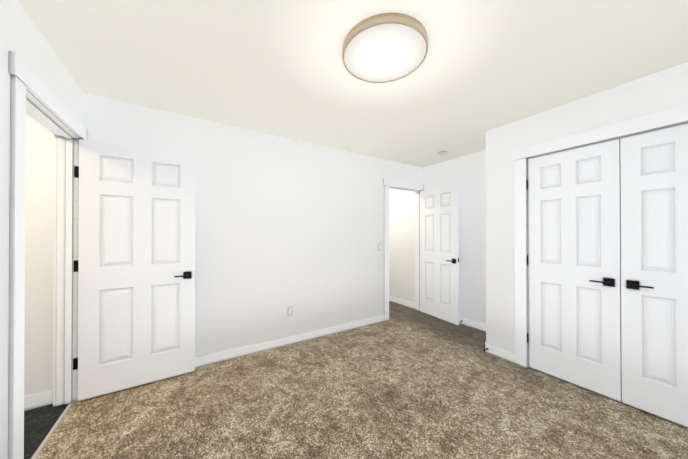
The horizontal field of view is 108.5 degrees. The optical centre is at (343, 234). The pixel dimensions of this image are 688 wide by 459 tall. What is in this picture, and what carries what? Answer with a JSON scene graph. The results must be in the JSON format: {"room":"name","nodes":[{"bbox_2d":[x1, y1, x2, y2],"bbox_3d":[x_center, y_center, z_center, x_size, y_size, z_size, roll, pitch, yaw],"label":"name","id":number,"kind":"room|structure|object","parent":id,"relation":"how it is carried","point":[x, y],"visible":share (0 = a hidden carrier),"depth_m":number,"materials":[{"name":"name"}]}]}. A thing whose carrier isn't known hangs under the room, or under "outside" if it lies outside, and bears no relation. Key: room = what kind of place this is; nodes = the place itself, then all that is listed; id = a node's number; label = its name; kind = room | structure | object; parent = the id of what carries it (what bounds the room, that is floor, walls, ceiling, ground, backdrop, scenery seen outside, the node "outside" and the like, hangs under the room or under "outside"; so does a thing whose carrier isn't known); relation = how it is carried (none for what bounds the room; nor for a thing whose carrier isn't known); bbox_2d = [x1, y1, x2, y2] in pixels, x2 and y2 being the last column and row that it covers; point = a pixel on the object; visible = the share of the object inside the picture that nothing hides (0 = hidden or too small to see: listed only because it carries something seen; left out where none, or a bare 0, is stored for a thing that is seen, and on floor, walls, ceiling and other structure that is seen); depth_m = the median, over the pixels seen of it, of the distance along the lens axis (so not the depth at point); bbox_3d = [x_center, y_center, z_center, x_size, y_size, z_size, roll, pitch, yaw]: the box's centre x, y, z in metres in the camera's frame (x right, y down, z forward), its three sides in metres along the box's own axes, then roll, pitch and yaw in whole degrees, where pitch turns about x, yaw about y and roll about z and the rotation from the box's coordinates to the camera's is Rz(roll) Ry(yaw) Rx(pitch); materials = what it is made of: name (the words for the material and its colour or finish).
{"room":"empty bedroom","nodes":[
{"label":"empty bedroom","id":0,"kind":"room"},
{"bbox_2d":[0,0,83,458],"bbox_3d":[-1.250,0.068,0.542,0.120,2.446,3.400,0,0,-33],"label":"wall","id":1,"kind":"structure","parent":0,"point":[21,36],"depth_m":1.16,"materials":[{"name":"white paint"}]},
{"bbox_2d":[8,51,86,458],"bbox_3d":[-1.894,0.218,1.546,0.166,2.156,1.011,0,0,-33],"label":"door frame","id":2,"kind":"structure","parent":1,"relation":"attached to","point":[33,96],"depth_m":1.57,"materials":[{"name":"paint"}]},
{"bbox_2d":[78,138,194,400],"bbox_3d":[-1.742,0.272,2.137,0.783,2.030,0.135,0,0,-34],"label":"entry door","id":3,"kind":"structure","parent":2,"relation":"attached to","point":[136,292],"depth_m":2.09,"materials":[{"name":"paint"}]},
{"bbox_2d":[24,404,67,458],"bbox_3d":[-1.985,1.352,0.065,1.775,0.114,3.640,0,0,-33],"label":"floor","id":4,"kind":"structure","parent":0,"point":[39,422],"depth_m":1.70,"materials":[{"name":"grey tile"}]},
{"bbox_2d":[31,401,73,458],"bbox_3d":[-1.883,1.297,1.567,0.022,0.010,0.825,0,0,-33],"label":"trim","id":5,"kind":"structure","parent":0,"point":[43,443],"depth_m":1.62,"materials":[{"name":"silver metal"}]},
{"bbox_2d":[24,94,421,395],"bbox_3d":[-1.138,0.079,2.703,6.040,2.446,0.120,0,0,-33],"label":"wall","id":6,"kind":"structure","parent":0,"point":[282,224],"depth_m":2.71,"materials":[{"name":"white paint"}]},
{"bbox_2d":[24,390,52,410],"bbox_3d":[-2.874,1.249,1.506,1.530,0.106,0.017,0,0,-33],"label":"baseboard","id":7,"kind":"structure","parent":6,"relation":"attached to","point":[38,400],"depth_m":1.86,"materials":[{"name":"paint"}]},
{"bbox_2d":[287,306,292,315],"bbox_3d":[-0.642,0.911,2.941,0.070,0.114,0.008,0,0,-33],"label":"electrical outlet plate","id":8,"kind":"object","parent":6,"relation":"attached to","point":[289,310],"visible":1,"depth_m":2.94,"materials":[{"name":"white plastic"}]},
{"bbox_2d":[195,314,384,367],"bbox_3d":[-0.752,1.252,2.865,3.230,0.100,0.015,0,0,-33],"label":"baseboard","id":9,"kind":"structure","parent":6,"relation":"attached to","point":[229,354],"depth_m":2.86,"materials":[{"name":"paint"}]},
{"bbox_2d":[383,178,422,320],"bbox_3d":[0.931,0.230,4.027,0.885,2.156,0.166,0,0,-33],"label":"door frame","id":10,"kind":"structure","parent":6,"relation":"attached to","point":[388,184],"depth_m":3.91,"materials":[{"name":"paint"}]},
{"bbox_2d":[17,0,687,167],"bbox_3d":[-0.512,-1.209,1.732,6.040,0.120,4.840,0,0,-33],"label":"ceiling","id":11,"kind":"structure","parent":0,"point":[275,67],"depth_m":1.64,"materials":[{"name":"white paint"}]},
{"bbox_2d":[342,13,427,82],"bbox_3d":[0.250,-1.123,1.543,0.520,0.054,0.520,0,0,-33],"label":"ceiling light","id":12,"kind":"object","parent":11,"relation":"attached to","point":[384,47],"visible":1,"depth_m":1.46,"materials":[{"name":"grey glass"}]},
{"bbox_2d":[438,151,447,155],"bbox_3d":[1.375,-1.124,3.439,0.124,0.034,0.124,0,0,-33],"label":"smoke detector","id":13,"kind":"object","parent":11,"relation":"attached to","point":[441,153],"visible":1,"depth_m":3.40,"materials":[{"name":"white plastic"}]},
{"bbox_2d":[36,301,687,458],"bbox_3d":[0.235,1.359,2.199,4.265,0.120,4.840,0,0,-33],"label":"floor carpet","id":14,"kind":"object","parent":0,"point":[403,382],"visible":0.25,"depth_m":1.81,"materials":[{"name":"brown carpet"}]},
{"bbox_2d":[389,150,485,323],"bbox_3d":[1.980,0.082,3.322,0.120,2.446,4.840,0,0,-33],"label":"wall","id":15,"kind":"structure","parent":0,"point":[467,173],"depth_m":3.62,"materials":[{"name":"white paint"}]},
{"bbox_2d":[389,296,414,308],"bbox_3d":[0.983,1.261,4.749,0.017,0.100,1.050,0,0,-33],"label":"baseboard","id":16,"kind":"structure","parent":15,"relation":"attached to","point":[399,301],"depth_m":4.58,"materials":[{"name":"paint"}]},
{"bbox_2d":[420,183,458,324],"bbox_3d":[1.464,0.280,3.864,0.135,2.030,0.746,0,0,-27],"label":"hall door","id":17,"kind":"structure","parent":15,"relation":"in","point":[439,252],"depth_m":3.80,"materials":[{"name":"paint"}]},
{"bbox_2d":[459,317,485,331],"bbox_3d":[1.697,1.256,3.631,0.017,0.100,1.363,0,0,-33],"label":"baseboard","id":18,"kind":"structure","parent":15,"relation":"attached to","point":[467,322],"depth_m":3.46,"materials":[{"name":"paint"}]},
{"bbox_2d":[486,62,687,352],"bbox_3d":[2.374,0.076,2.052,0.587,2.446,2.037,0,0,-33],"label":"wall","id":19,"kind":"structure","parent":0,"point":[663,90],"depth_m":2.51,"materials":[{"name":"white paint"}]},
{"bbox_2d":[486,343,514,362],"bbox_3d":[1.654,1.251,2.613,0.015,0.100,0.275,0,0,-33],"label":"baseboard","id":20,"kind":"structure","parent":19,"relation":"attached to","point":[504,354],"depth_m":2.61,"materials":[{"name":"paint"}]},
{"bbox_2d":[526,138,621,401],"bbox_3d":[1.952,0.272,2.159,0.085,2.030,0.619,0,0,-33],"label":"closet door","id":21,"kind":"structure","parent":19,"relation":"in","point":[574,267],"depth_m":2.12,"materials":[{"name":"paint"}]},
{"bbox_2d":[512,104,687,367],"bbox_3d":[2.172,0.220,1.933,0.166,2.156,1.468,0,0,-33],"label":"door frame","id":22,"kind":"structure","parent":19,"relation":"attached to","point":[645,123],"depth_m":2.41,"materials":[{"name":"paint"}]},
{"bbox_2d":[620,123,687,427],"bbox_3d":[2.286,0.270,1.637,0.085,2.030,0.619,0,0,-33],"label":"closet door","id":23,"kind":"structure","parent":19,"relation":"in","point":[654,260],"depth_m":1.76,"materials":[{"name":"paint"}]}
]}

